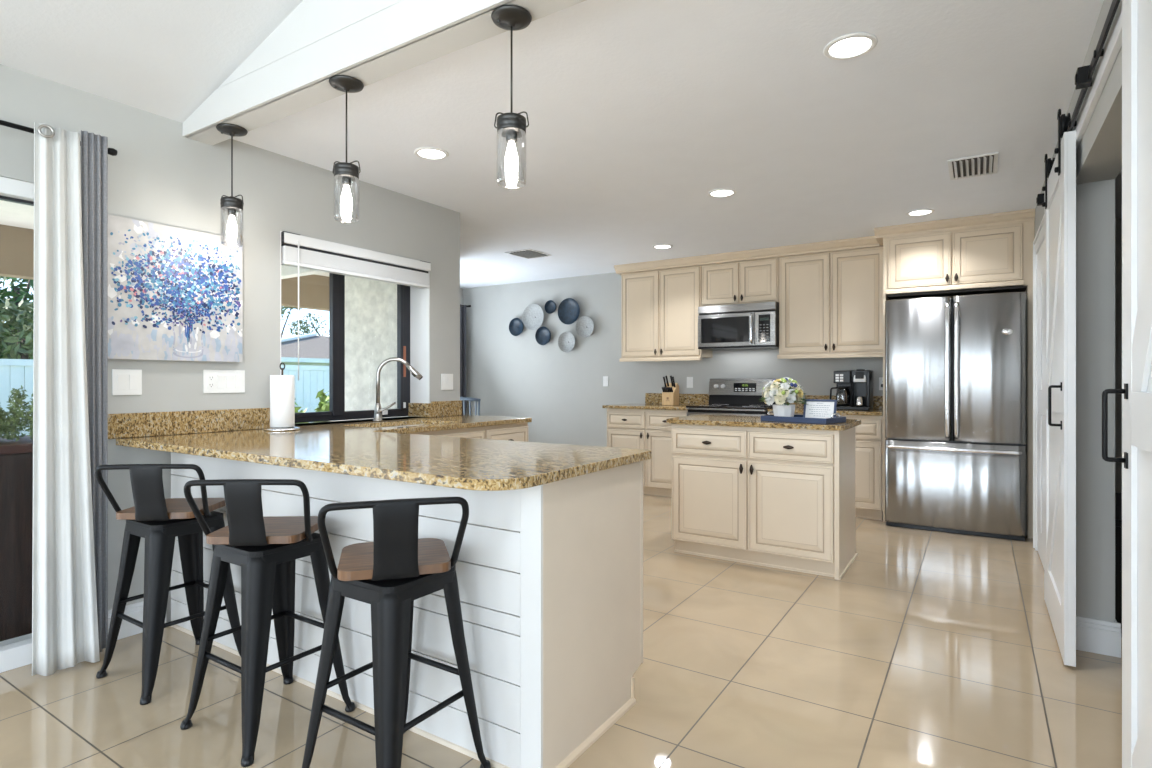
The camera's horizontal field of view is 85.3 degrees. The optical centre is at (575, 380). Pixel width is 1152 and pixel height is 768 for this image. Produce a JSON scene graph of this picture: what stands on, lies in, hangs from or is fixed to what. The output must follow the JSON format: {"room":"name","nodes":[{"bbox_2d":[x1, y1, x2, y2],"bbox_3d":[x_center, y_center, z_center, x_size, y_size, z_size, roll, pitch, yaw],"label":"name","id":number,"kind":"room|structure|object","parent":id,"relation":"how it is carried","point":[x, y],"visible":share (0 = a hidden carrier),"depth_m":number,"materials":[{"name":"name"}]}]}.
{"room":"kitchen","nodes":[
{"label":"kitchen","id":0,"kind":"room"},
{"bbox_2d":[0,0,302,122],"bbox_3d":[-0.516,-1.783,-1.196,7.370,1.192,5.630,0,0,33],"label":"ceiling","id":1,"kind":"structure","parent":0,"point":[164,58],"depth_m":2.53,"materials":[{"name":"paint"}]},
{"bbox_2d":[0,200,328,278],"bbox_3d":[-4.618,-1.050,2.139,3.120,0.300,10.590,0,0,33],"label":"ceiling","id":2,"kind":"structure","parent":0,"point":[11,214],"depth_m":4.45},
{"bbox_2d":[0,64,459,621],"bbox_3d":[-3.001,-0.140,1.546,0.220,2.600,7.545,0,0,33],"label":"wall","id":3,"kind":"structure","parent":0,"point":[157,174],"depth_m":3.15,"materials":[{"name":"grey paint"}]},
{"bbox_2d":[0,176,33,672],"bbox_3d":[-2.732,0.175,1.899,0.130,1.970,1.970,0,0,33],"label":"door","id":4,"kind":"structure","parent":3,"relation":"in","point":[16,652],"depth_m":2.53,"materials":[{"name":"white paint"}]},
{"bbox_2d":[0,120,116,155],"bbox_3d":[-2.647,-0.981,1.761,0.140,0.040,2.292,0,0,33],"label":"curtain rod","id":5,"kind":"object","parent":3,"relation":"attached to","point":[111,151],"visible":0.45,"depth_m":2.43,"materials":[{"name":"black metal"}]},
{"bbox_2d":[32,122,99,675],"bbox_3d":[-2.045,0.072,2.505,0.067,2.164,0.210,0,0,39],"label":"curtain","id":6,"kind":"object","parent":5,"relation":"hanging from","point":[65,634],"visible":1,"depth_m":2.49,"materials":[{"name":"white fabric"}]},
{"bbox_2d":[81,130,107,651],"bbox_3d":[-2.026,0.062,2.629,0.068,2.184,0.110,0,0,33],"label":"curtain","id":7,"kind":"object","parent":5,"relation":"hanging from","point":[94,148],"visible":0.76,"depth_m":2.63,"materials":[{"name":"grey fabric"}]},
{"bbox_2d":[112,369,141,394],"bbox_3d":[-2.033,0.008,2.834,0.011,0.117,0.116,0,0,33],"label":"wall plate","id":8,"kind":"object","parent":3,"relation":"attached to","point":[124,381],"visible":1,"depth_m":2.83,"materials":[{"name":"white plastic"}]},
{"bbox_2d":[118,375,126,389],"bbox_3d":[-2.043,0.008,2.813,0.005,0.068,0.034,0,0,33],"label":"rocker switch","id":9,"kind":"object","parent":8,"relation":"attached to","point":[122,379],"depth_m":2.81,"materials":[{"name":"white plastic"}]},
{"bbox_2d":[129,375,137,389],"bbox_3d":[-2.018,0.008,2.852,0.005,0.068,0.034,0,0,33],"label":"rocker switch","id":10,"kind":"object","parent":8,"relation":"attached to","point":[133,379],"depth_m":2.85,"materials":[{"name":"white plastic"}]},
{"bbox_2d":[108,601,166,639],"bbox_3d":[-2.037,1.090,2.824,0.015,0.140,0.338,0,0,33],"label":"baseboard","id":11,"kind":"structure","parent":3,"relation":"attached to","point":[135,610],"depth_m":2.84,"materials":[{"name":"white paint"}]},
{"bbox_2d":[108,214,242,361],"bbox_3d":[-1.907,-0.412,3.003,0.037,0.635,0.600,0,0,33],"label":"painting","id":12,"kind":"object","parent":3,"relation":"attached to","point":[175,294],"visible":1,"depth_m":2.96,"materials":[{"name":"paint"}]},
{"bbox_2d":[108,408,269,438],"bbox_3d":[-1.858,0.203,3.095,0.021,0.111,0.848,0,0,33],"label":"backsplash","id":13,"kind":"structure","parent":3,"relation":"attached to","point":[120,425],"depth_m":3.02,"materials":[{"name":"stone"}]},
{"bbox_2d":[203,370,244,392],"bbox_3d":[-1.797,0.005,3.200,0.011,0.117,0.208,0,0,33],"label":"wall plate","id":14,"kind":"object","parent":3,"relation":"attached to","point":[214,381],"visible":1,"depth_m":3.19,"materials":[{"name":"white plastic"}]},
{"bbox_2d":[208,375,214,387],"bbox_3d":[-1.833,0.005,3.141,0.003,0.068,0.034,0,0,33],"label":"outlet","id":15,"kind":"object","parent":14,"relation":"attached to","point":[211,378],"depth_m":3.14,"materials":[{"name":"white plastic"}]},
{"bbox_2d":[217,375,223,387],"bbox_3d":[-1.807,0.005,3.179,0.005,0.068,0.034,0,0,33],"label":"rocker switch","id":16,"kind":"object","parent":14,"relation":"attached to","point":[220,378],"depth_m":3.18,"materials":[{"name":"white plastic"}]},
{"bbox_2d":[226,375,232,387],"bbox_3d":[-1.782,0.005,3.217,0.005,0.068,0.034,0,0,33],"label":"rocker switch","id":17,"kind":"object","parent":14,"relation":"attached to","point":[229,378],"depth_m":3.22,"materials":[{"name":"white plastic"}]},
{"bbox_2d":[235,375,241,387],"bbox_3d":[-1.758,0.005,3.256,0.005,0.068,0.034,0,0,33],"label":"rocker switch","id":18,"kind":"object","parent":14,"relation":"attached to","point":[238,378],"depth_m":3.26,"materials":[{"name":"white plastic"}]},
{"bbox_2d":[295,273,409,422],"bbox_3d":[-1.506,-0.284,4.041,0.060,1.078,1.110,0,0,33],"label":"window","id":19,"kind":"structure","parent":3,"relation":"in","point":[336,411],"depth_m":4.02,"materials":[{"name":"brown metal"}]},
{"bbox_2d":[281,231,430,380],"bbox_3d":[-1.339,-0.413,3.933,0.070,0.826,1.106,0,0,33],"label":"window blind","id":20,"kind":"object","parent":19,"relation":"attached to","point":[298,251],"visible":0.88,"depth_m":3.83,"materials":[{"name":"fabric"}]},
{"bbox_2d":[280,231,429,402],"bbox_3d":[-1.413,-0.284,3.981,0.190,1.089,1.121,0,0,33],"label":"trim","id":21,"kind":"structure","parent":3,"relation":"attached to","point":[419,297],"depth_m":4.44,"materials":[{"name":"white paint"}]},
{"bbox_2d":[408,400,461,417],"bbox_3d":[-1.024,0.203,4.561,0.208,0.111,0.333,0,0,33],"label":"backsplash","id":22,"kind":"structure","parent":3,"relation":"attached to","point":[435,408],"depth_m":4.45,"materials":[{"name":"stone"}]},
{"bbox_2d":[441,374,452,389],"bbox_3d":[-0.933,0.010,4.540,0.011,0.117,0.116,0,0,33],"label":"wall plate","id":23,"kind":"object","parent":3,"relation":"attached to","point":[446,379],"visible":1,"depth_m":4.53,"materials":[{"name":"white plastic"}]},
{"bbox_2d":[217,0,401,88],"bbox_3d":[1.233,-1.734,1.036,6.850,1.088,0.042,0,0,33],"label":"wall","id":24,"kind":"structure","parent":0,"point":[311,21],"depth_m":2.50,"materials":[{"name":"paint"}]},
{"bbox_2d":[216,123,247,246],"bbox_3d":[-1.619,-0.911,2.942,0.132,0.548,0.132,0,0,33],"label":"pendant light","id":25,"kind":"object","parent":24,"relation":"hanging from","point":[231,204],"visible":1,"depth_m":2.93,"materials":[{"name":"metal"}]},
{"bbox_2d":[220,207,243,246],"bbox_3d":[-1.619,-0.725,2.942,0.096,0.176,0.096,0,0,33],"label":"glass jar","id":26,"kind":"object","parent":25,"relation":"on","point":[231,226],"depth_m":2.93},
{"bbox_2d":[329,75,363,222],"bbox_3d":[-0.913,-0.911,2.487,0.132,0.548,0.132,0,0,33],"label":"pendant light","id":27,"kind":"object","parent":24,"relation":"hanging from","point":[345,172],"visible":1,"depth_m":2.47,"materials":[{"name":"metal"}]},
{"bbox_2d":[334,174,358,222],"bbox_3d":[-0.913,-0.725,2.487,0.096,0.176,0.096,0,0,33],"label":"glass jar","id":28,"kind":"object","parent":27,"relation":"on","point":[346,198],"depth_m":2.47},
{"bbox_2d":[183,0,585,144],"bbox_3d":[-0.344,-1.260,2.147,3.595,0.150,0.205,0,0,33],"label":"ceiling beam","id":29,"kind":"structure","parent":24,"relation":"attached to","point":[405,35],"depth_m":2.37,"materials":[{"name":"paint"}]},
{"bbox_2d":[491,5,531,188],"bbox_3d":[-0.210,-0.911,2.033,0.132,0.548,0.132,0,0,33],"label":"pendant light","id":30,"kind":"object","parent":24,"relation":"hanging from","point":[512,126],"visible":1,"depth_m":2.01,"materials":[{"name":"metal"}]},
{"bbox_2d":[506,131,516,142],"bbox_3d":[-0.210,-0.789,2.033,0.036,0.030,0.036,0,0,33],"label":"socket","id":31,"kind":"object","parent":30,"relation":"attached to","point":[511,136],"depth_m":2.02,"materials":[{"name":"metal"}]},
{"bbox_2d":[497,128,525,188],"bbox_3d":[-0.210,-0.725,2.033,0.096,0.176,0.096,0,0,33],"label":"glass jar","id":32,"kind":"object","parent":30,"relation":"on","point":[511,135],"depth_m":2.02,"materials":[{"name":"glass"}]},
{"bbox_2d":[336,276,406,420],"bbox_3d":[-1.694,-0.090,6.002,1.137,2.700,2.972,0,0,-16],"label":"wall","id":33,"kind":"structure","parent":0,"point":[370,305],"depth_m":4.91,"materials":[{"name":"paint"}]},
{"bbox_2d":[460,288,462,304],"bbox_3d":[-1.994,-0.140,7.979,0.200,2.600,1.750,0,0,33],"label":"wall","id":34,"kind":"structure","parent":0,"point":[461,289],"depth_m":8.48,"materials":[{"name":"grey paint"}]},
{"bbox_3d":[-1.850,-0.990,7.822,0.211,0.028,1.344,0,0,33],"label":"curtain rod","id":35,"kind":"object","parent":34,"relation":"attached to","visible":0},
{"bbox_2d":[460,304,466,414],"bbox_3d":[-1.654,0.073,8.086,0.088,2.146,0.605,0,0,39],"label":"curtain","id":36,"kind":"object","parent":35,"relation":"hanging from","point":[462,309],"visible":0.12,"depth_m":8.28,"materials":[{"name":"grey fabric"}]},
{"bbox_2d":[0,494,1121,767],"bbox_3d":[-0.274,1.220,1.605,10.000,0.120,10.600,0,0,33],"label":"floor","id":37,"kind":"structure","parent":0,"point":[932,649],"depth_m":2.37,"materials":[{"name":"tile"}]},
{"bbox_2d":[95,464,240,704],"bbox_3d":[-1.596,0.735,2.465,0.460,0.851,0.459,0,0,33],"label":"bar stool","id":38,"kind":"object","parent":37,"relation":"on","point":[157,519],"visible":0.86,"depth_m":2.37,"materials":[{"name":"black metal"}]},
{"bbox_2d":[180,479,355,766],"bbox_3d":[-1.041,0.735,2.109,0.459,0.851,0.458,0,0,33],"label":"bar stool","id":39,"kind":"object","parent":37,"relation":"on","point":[266,549],"visible":0.93,"depth_m":2.01,"materials":[{"name":"black metal"}]},
{"bbox_2d":[302,497,490,767],"bbox_3d":[-0.516,0.735,1.768,0.461,0.851,0.461,0,0,33],"label":"bar stool","id":40,"kind":"object","parent":37,"relation":"on","point":[396,569],"visible":1,"depth_m":1.66,"materials":[{"name":"black metal"}]},
{"bbox_2d":[171,452,642,767],"bbox_3d":[-0.839,0.726,2.640,2.199,0.868,0.645,0,0,33],"label":"base cabinet","id":41,"kind":"object","parent":37,"relation":"on","point":[550,575],"visible":0.62,"depth_m":1.99,"materials":[{"name":"white paint"}]},
{"bbox_2d":[116,415,651,490],"bbox_3d":[-0.584,0.275,3.205,2.416,0.030,2.285,0,0,33],"label":"countertop","id":42,"kind":"structure","parent":41,"relation":"on","point":[365,449],"depth_m":2.29,"materials":[{"name":"stone"}]},
{"bbox_2d":[264,363,300,430],"bbox_3d":[-1.540,0.083,3.277,0.176,0.353,0.176,0,0,33],"label":"paper towel holder","id":43,"kind":"object","parent":42,"relation":"on","point":[282,369],"visible":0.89,"depth_m":3.23,"materials":[{"name":"metal"}]},
{"bbox_2d":[270,375,294,427],"bbox_3d":[-1.540,0.108,3.277,0.118,0.270,0.118,0,0,33],"label":"paper towel roll","id":44,"kind":"object","parent":43,"relation":"on","point":[282,387],"visible":1,"depth_m":3.23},
{"bbox_2d":[373,357,422,421],"bbox_3d":[-1.134,0.055,3.967,0.313,0.407,0.101,0,0,-4],"label":"faucet","id":45,"kind":"object","parent":42,"relation":"on","point":[377,410],"visible":1,"depth_m":3.97,"materials":[{"name":"silver metal"}]},
{"bbox_2d":[408,422,527,441],"bbox_3d":[-0.944,0.726,3.940,0.632,0.868,1.400,0,0,33],"label":"base cabinet","id":46,"kind":"object","parent":37,"relation":"on","point":[517,431],"visible":0.14,"depth_m":4.05,"materials":[{"name":"beige paint"}]},
{"bbox_2d":[460,397,480,414],"bbox_3d":[-1.265,0.674,7.322,0.478,0.975,0.510,0,0,13],"label":"dining chair","id":47,"kind":"object","parent":37,"relation":"on","point":[469,399],"visible":0.09,"depth_m":7.08,"materials":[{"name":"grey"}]},
{"bbox_2d":[607,408,687,496],"bbox_3d":[0.865,0.726,6.558,0.915,0.868,0.675,0,0,33],"label":"base cabinet","id":48,"kind":"object","parent":37,"relation":"on","point":[646,429],"visible":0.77,"depth_m":6.28,"materials":[{"name":"beige paint"}]},
{"bbox_2d":[602,403,688,409],"bbox_3d":[0.852,0.275,6.574,0.948,0.030,0.663,0,0,33],"label":"countertop","id":49,"kind":"structure","parent":48,"relation":"on","point":[631,405],"depth_m":6.38,"materials":[{"name":"stone"}]},
{"bbox_2d":[662,383,678,404],"bbox_3d":[0.999,0.143,6.596,0.130,0.233,0.152,0,0,33],"label":"knife block","id":50,"kind":"object","parent":49,"relation":"on","point":[668,398],"visible":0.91,"depth_m":6.55,"materials":[{"name":"brown wood"}]},
{"bbox_2d":[686,378,784,415],"bbox_3d":[1.549,0.560,6.065,0.762,1.160,0.746,0,0,33],"label":"range","id":51,"kind":"object","parent":37,"relation":"on","point":[734,397],"visible":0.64,"depth_m":6.25,"materials":[{"name":"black metal"}]},
{"bbox_2d":[686,404,772,409],"bbox_3d":[1.549,0.252,6.066,0.762,0.020,0.645,0,0,33],"label":"cooktop","id":52,"kind":"object","parent":51,"relation":"in","point":[702,406],"depth_m":5.87,"materials":[{"name":"black glass"}]},
{"bbox_2d":[672,424,857,579],"bbox_3d":[1.246,0.726,4.166,1.068,0.868,0.647,0,0,33],"label":"base cabinet","id":53,"kind":"object","parent":37,"relation":"on","point":[781,498],"visible":0.97,"depth_m":3.88,"materials":[{"name":"beige paint"}]},
{"bbox_2d":[666,415,860,430],"bbox_3d":[1.244,0.275,4.186,1.135,0.030,0.675,0,0,33],"label":"countertop","id":54,"kind":"structure","parent":53,"relation":"on","point":[713,420],"depth_m":3.96,"materials":[{"name":"stone"}]},
{"bbox_2d":[761,411,845,423],"bbox_3d":[1.431,0.230,3.944,0.280,0.060,0.430,0,0,-43],"label":"serving tray","id":55,"kind":"object","parent":54,"relation":"on","point":[797,418],"visible":0.88,"depth_m":3.83,"materials":[{"name":"blue paint"}]},
{"bbox_2d":[772,404,794,416],"bbox_3d":[1.335,0.203,4.018,0.144,0.095,0.137,0,0,33],"label":"vase","id":56,"kind":"object","parent":55,"relation":"on","point":[784,410],"visible":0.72,"depth_m":3.96,"materials":[{"name":"white ceramic"}]},
{"bbox_2d":[759,377,807,404],"bbox_3d":[1.333,0.101,4.015,0.307,0.241,0.296,0,0,-18],"label":"flower bouquet","id":57,"kind":"object","parent":56,"relation":"in","point":[783,392],"visible":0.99,"depth_m":3.94,"materials":[{"name":"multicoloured plant"}]},
{"bbox_2d":[803,399,836,417],"bbox_3d":[1.556,0.186,3.963,0.200,0.134,0.108,0,0,39],"label":"picture frame","id":58,"kind":"object","parent":55,"relation":"on","point":[816,408],"visible":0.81,"depth_m":3.94,"materials":[{"name":"paper"}]},
{"bbox_2d":[769,413,882,519],"bbox_3d":[2.291,0.726,5.638,0.930,0.868,0.675,0,0,33],"label":"base cabinet","id":59,"kind":"object","parent":37,"relation":"on","point":[868,435],"visible":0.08,"depth_m":5.19,"materials":[{"name":"beige paint"}]},
{"bbox_2d":[768,407,882,415],"bbox_3d":[2.294,0.275,5.644,0.934,0.030,0.663,0,0,33],"label":"countertop","id":60,"kind":"structure","parent":59,"relation":"on","point":[798,410],"depth_m":5.26,"materials":[{"name":"stone"}]},
{"bbox_2d":[830,369,872,409],"bbox_3d":[2.471,0.080,5.617,0.335,0.358,0.260,0,0,33],"label":"coffee maker","id":61,"kind":"object","parent":60,"relation":"on","point":[851,384],"visible":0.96,"depth_m":5.56,"materials":[{"name":"black plastic"}]},
{"bbox_2d":[885,292,1026,540],"bbox_3d":[3.022,0.258,5.003,0.922,1.796,0.776,0,0,33],"label":"refrigerator","id":62,"kind":"object","parent":37,"relation":"on","point":[956,367],"visible":1,"depth_m":4.70,"materials":[{"name":"silver metal"}]},
{"bbox_2d":[883,221,1034,538],"bbox_3d":[3.100,-0.005,5.103,1.004,2.330,0.692,0,0,33],"label":"tall cabinet","id":63,"kind":"object","parent":37,"relation":"on","point":[995,258],"visible":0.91,"depth_m":4.80,"materials":[{"name":"beige paint"}]},
{"bbox_2d":[1115,493,1121,637],"bbox_3d":[2.804,0.895,3.130,0.300,0.530,0.900,0,0,33],"label":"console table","id":64,"kind":"object","parent":37,"relation":"on","point":[1118,496],"visible":0.23,"depth_m":2.83,"materials":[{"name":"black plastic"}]},
{"bbox_2d":[230,0,1121,288],"bbox_3d":[0.488,-1.300,4.540,8.100,0.100,4.840,0,0,33],"label":"ceiling","id":65,"kind":"structure","parent":0,"point":[637,111],"depth_m":3.08,"materials":[{"name":"paint"}]},
{"bbox_2d":[414,147,448,159],"bbox_3d":[-0.794,-1.246,3.434,0.186,0.008,0.186,0,0,33],"label":"recessed light","id":66,"kind":"object","parent":65,"relation":"in","point":[431,153],"visible":1,"depth_m":3.43,"materials":[{"name":"white plastic"}]},
{"bbox_2d":[418,149,444,157],"bbox_3d":[-0.794,-1.248,3.434,0.147,0.003,0.147,0,0,33],"label":"diffuser","id":67,"kind":"object","parent":66,"relation":"attached to","point":[423,153],"depth_m":3.43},
{"bbox_2d":[505,249,550,258],"bbox_3d":[-0.469,-1.241,6.156,0.300,0.018,0.360,0,0,33],"label":"ceiling vent","id":68,"kind":"object","parent":65,"relation":"in","point":[526,253],"visible":1,"depth_m":6.12,"materials":[{"name":"metal"}]},
{"bbox_2d":[708,188,735,196],"bbox_3d":[0.971,-1.246,4.156,0.186,0.008,0.186,0,0,33],"label":"recessed light","id":69,"kind":"object","parent":65,"relation":"in","point":[723,192],"visible":1,"depth_m":4.14,"materials":[{"name":"white plastic"}]},
{"bbox_2d":[711,190,732,195],"bbox_3d":[0.971,-1.248,4.156,0.147,0.003,0.147,0,0,33],"label":"diffuser","id":70,"kind":"object","parent":69,"relation":"attached to","point":[714,192],"depth_m":4.15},
{"bbox_2d":[823,32,877,59],"bbox_3d":[1.024,-1.246,2.336,0.186,0.008,0.186,0,0,33],"label":"recessed light","id":71,"kind":"object","parent":65,"relation":"in","point":[853,45],"visible":1,"depth_m":2.33,"materials":[{"name":"white plastic"}]},
{"bbox_2d":[829,37,870,56],"bbox_3d":[1.024,-1.248,2.336,0.147,0.003,0.147,0,0,33],"label":"diffuser","id":72,"kind":"object","parent":71,"relation":"attached to","point":[840,46],"depth_m":2.33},
{"bbox_2d":[906,209,934,215],"bbox_3d":[2.553,-1.246,4.636,0.186,0.008,0.186,0,0,33],"label":"recessed light","id":73,"kind":"object","parent":65,"relation":"in","point":[919,212],"visible":1,"depth_m":4.63,"materials":[{"name":"white plastic"}]},
{"bbox_2d":[909,210,930,214],"bbox_3d":[2.553,-1.248,4.636,0.147,0.003,0.147,0,0,33],"label":"diffuser","id":74,"kind":"object","parent":73,"relation":"attached to","point":[914,212],"depth_m":4.64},
{"bbox_2d":[948,152,998,179],"bbox_3d":[2.316,-1.241,3.647,0.240,0.018,0.400,0,0,33],"label":"ceiling vent","id":75,"kind":"object","parent":65,"relation":"in","point":[984,164],"visible":1,"depth_m":3.63,"materials":[{"name":"metal"}]},
{"bbox_2d":[463,218,1121,492],"bbox_3d":[1.751,-0.140,6.498,8.100,2.600,0.180,0,0,33],"label":"wall","id":76,"kind":"structure","parent":0,"point":[564,394],"depth_m":7.49,"materials":[{"name":"grey paint"}]},
{"bbox_2d":[509,318,523,335],"bbox_3d":[-0.745,-0.680,7.960,0.231,0.231,0.066,0,0,33],"label":"dish","id":77,"kind":"object","parent":76,"relation":"attached to","point":[516,326],"visible":1,"depth_m":7.98,"materials":[{"name":"blue ceramic"}]},
{"bbox_2d":[522,304,543,329],"bbox_3d":[-0.518,-0.793,7.814,0.332,0.332,0.066,0,0,33],"label":"dish","id":78,"kind":"object","parent":76,"relation":"attached to","point":[533,315],"visible":1,"depth_m":7.83,"materials":[{"name":"white ceramic"}]},
{"bbox_2d":[535,327,550,344],"bbox_3d":[-0.392,-0.550,7.733,0.231,0.231,0.066,0,0,33],"label":"dish","id":79,"kind":"object","parent":76,"relation":"attached to","point":[543,335],"visible":1,"depth_m":7.75,"materials":[{"name":"blue ceramic"}]},
{"bbox_2d":[545,300,555,313],"bbox_3d":[-0.300,-0.900,7.673,0.167,0.167,0.066,0,0,33],"label":"dish","id":80,"kind":"object","parent":76,"relation":"attached to","point":[550,306],"visible":1,"depth_m":7.68,"materials":[{"name":"blue ceramic"}]},
{"bbox_2d":[558,331,574,351],"bbox_3d":[-0.098,-0.465,7.543,0.251,0.251,0.066,0,0,33],"label":"dish","id":81,"kind":"object","parent":76,"relation":"attached to","point":[566,340],"visible":1,"depth_m":7.56,"materials":[{"name":"white ceramic"}]},
{"bbox_2d":[558,298,579,324],"bbox_3d":[-0.073,-0.830,7.527,0.318,0.318,0.066,0,0,33],"label":"dish","id":82,"kind":"object","parent":76,"relation":"attached to","point":[568,309],"visible":1,"depth_m":7.54,"materials":[{"name":"blue ceramic"}]},
{"bbox_2d":[576,316,593,337],"bbox_3d":[0.121,-0.633,7.402,0.255,0.255,0.066,0,0,33],"label":"dish","id":83,"kind":"object","parent":76,"relation":"attached to","point":[584,325],"visible":1,"depth_m":7.42,"materials":[{"name":"white ceramic"}]},
{"bbox_2d":[619,265,711,361],"bbox_3d":[0.951,-0.685,6.687,0.926,0.960,0.365,0,0,33],"label":"upper cabinet","id":84,"kind":"object","parent":76,"relation":"attached to","point":[659,308],"visible":0.96,"depth_m":6.54,"materials":[{"name":"beige paint"}]},
{"bbox_2d":[614,209,1034,274],"bbox_3d":[1.978,-1.208,5.823,3.673,0.084,0.704,0,0,33],"label":"crown molding","id":85,"kind":"structure","parent":84,"relation":"on","point":[869,241],"depth_m":5.55,"materials":[{"name":"beige paint"}]},
{"bbox_2d":[645,393,708,404],"bbox_3d":[1.101,0.201,6.795,0.765,0.117,0.023,0,0,33],"label":"backsplash","id":86,"kind":"structure","parent":76,"relation":"attached to","point":[650,398],"depth_m":6.73,"materials":[{"name":"stone"}]},
{"bbox_2d":[702,257,778,305],"bbox_3d":[1.665,-0.955,6.227,0.766,0.420,0.365,0,0,33],"label":"upper cabinet","id":87,"kind":"object","parent":76,"relation":"attached to","point":[749,281],"visible":0.93,"depth_m":6.08,"materials":[{"name":"beige paint"}]},
{"bbox_2d":[698,301,778,350],"bbox_3d":[1.637,-0.527,6.184,0.762,0.426,0.461,0,0,33],"label":"microwave","id":88,"kind":"object","parent":87,"relation":"attached to","point":[748,326],"visible":0.98,"depth_m":6.01,"materials":[{"name":"silver metal"}]},
{"bbox_2d":[777,246,882,358],"bbox_3d":[2.375,-0.685,5.769,0.932,0.960,0.365,0,0,33],"label":"upper cabinet","id":89,"kind":"object","parent":76,"relation":"attached to","point":[831,303],"visible":0.91,"depth_m":5.63,"materials":[{"name":"beige paint"}]},
{"bbox_2d":[786,395,882,408],"bbox_3d":[2.469,0.201,5.913,0.931,0.117,0.023,0,0,33],"label":"backsplash","id":90,"kind":"structure","parent":76,"relation":"attached to","point":[877,400],"depth_m":5.94,"materials":[{"name":"stone"}]},
{"bbox_2d":[1035,0,1121,621],"bbox_3d":[2.304,-0.140,2.810,0.138,2.600,5.420,0,0,33],"label":"wall","id":91,"kind":"structure","parent":0,"point":[1099,151],"depth_m":2.67,"materials":[{"name":"grey paint"}]},
{"bbox_2d":[1033,216,1043,567],"bbox_3d":[2.906,0.100,3.897,0.030,2.120,1.040,0,0,33],"label":"door","id":92,"kind":"structure","parent":91,"relation":"in","point":[1038,243],"depth_m":4.09,"materials":[{"name":"white paint"}]},
{"bbox_2d":[1036,0,1151,767],"bbox_3d":[1.607,0.000,1.968,0.084,2.290,3.850,0,0,33],"label":"door","id":93,"kind":"structure","parent":91,"relation":"in","point":[1136,391],"depth_m":1.40,"materials":[{"name":"white paint"}]},
{"bbox_2d":[1042,109,1075,666],"bbox_3d":[2.206,0.000,2.897,0.084,2.290,0.900,0,0,33],"label":"door","id":94,"kind":"structure","parent":93,"relation":"hanging from","point":[1059,204],"depth_m":2.62,"materials":[{"name":"white paint"}]},
{"bbox_2d":[1072,0,1121,151],"bbox_3d":[1.718,-1.030,2.046,0.018,0.140,3.400,0,0,33],"label":"trim","id":95,"kind":"structure","parent":91,"relation":"attached to","point":[1113,43],"depth_m":2.01,"materials":[{"name":"white paint"}]},
{"bbox_2d":[1076,616,1120,657],"bbox_3d":[2.984,1.090,3.864,0.172,0.140,2.870,0,0,33],"label":"baseboard","id":96,"kind":"structure","parent":91,"relation":"attached to","point":[1097,636],"depth_m":2.65,"materials":[{"name":"white paint"}]},
{"bbox_3d":[-4.213,1.250,3.311,3.730,0.120,17.000,0,0,33],"label":"floor","id":97,"kind":"structure","parent":0,"visible":0},
{"bbox_2d":[0,435,32,641],"bbox_3d":[-2.767,0.740,2.998,0.600,0.900,1.140,0,0,33],"label":"planter box","id":98,"kind":"object","parent":97,"relation":"on","point":[16,457],"visible":0.07,"depth_m":2.83,"materials":[{"name":"wood"}]},
{"bbox_2d":[0,385,32,440],"bbox_3d":[-2.796,0.127,2.978,0.410,0.347,0.810,0,0,33],"label":"potted plant","id":99,"kind":"object","parent":98,"relation":"on","point":[10,424],"visible":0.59,"depth_m":2.97,"materials":[{"name":"green plant"}]},
{"bbox_3d":[-7.243,0.215,-0.023,0.110,1.990,0.110,0,0,33],"label":"post","id":100,"kind":"object","parent":97,"relation":"on","visible":0},
{"bbox_2d":[0,224,328,310],"bbox_3d":[-5.488,-0.960,2.700,0.150,0.360,10.590,0,0,33],"label":"beam","id":101,"kind":"structure","parent":100,"relation":"on","point":[16,243],"depth_m":4.71,"materials":[{"name":"beige paint"}]},
{"label":"outside","id":102,"kind":"structure","parent":0,"visible":0},
{"bbox_3d":[-21.252,1.485,25.602,56.530,0.050,100.000,0,0,33],"label":"ground","id":103,"kind":"structure","parent":102,"visible":0},
{"bbox_2d":[0,299,33,358],"bbox_3d":[-8.148,0.121,9.734,1.339,2.686,3.755,0,0,33],"label":"leafy tree","id":104,"kind":"object","parent":103,"relation":"on","point":[23,349],"visible":0.19,"depth_m":9.24,"materials":[{"name":"green plant"}]},
{"bbox_2d":[0,276,33,358],"bbox_3d":[-10.515,-0.886,12.216,3.041,4.697,6.016,0,0,33],"label":"leafy tree","id":105,"kind":"object","parent":103,"relation":"on","point":[17,292],"visible":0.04,"depth_m":11.57,"materials":[{"name":"green plant"}]},
{"bbox_2d":[0,359,328,435],"bbox_3d":[-5.412,0.560,11.905,0.120,1.800,30.145,0,0,33],"label":"vinyl fence","id":106,"kind":"object","parent":103,"relation":"on","point":[14,373],"visible":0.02,"depth_m":11.76,"materials":[{"name":"plastic"}]},
{"bbox_2d":[281,306,301,338],"bbox_3d":[-16.438,-1.777,33.617,1.789,6.480,4.118,0,0,33],"label":"tree","id":107,"kind":"object","parent":103,"relation":"on","point":[282,307],"visible":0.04,"depth_m":34.12,"materials":[{"name":"green plant"}]},
{"bbox_2d":[281,333,328,365],"bbox_3d":[-12.227,-0.290,25.732,8.760,3.500,10.400,0,0,33],"label":"house","id":108,"kind":"structure","parent":103,"relation":"on","point":[313,349],"depth_m":23.52,"materials":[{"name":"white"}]},
{"bbox_2d":[287,313,328,335],"bbox_3d":[-13.848,-1.316,35.772,1.809,5.557,5.552,0,0,33],"label":"tree","id":109,"kind":"object","parent":103,"relation":"on","point":[304,330],"visible":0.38,"depth_m":34.17,"materials":[{"name":"green plant"}]},
{"bbox_2d":[313,389,328,421],"bbox_3d":[-3.057,0.731,7.709,0.498,1.459,0.476,0,0,33],"label":"shrub","id":110,"kind":"object","parent":103,"relation":"on","point":[323,406],"visible":0.09,"depth_m":7.66,"materials":[{"name":"green plant"}]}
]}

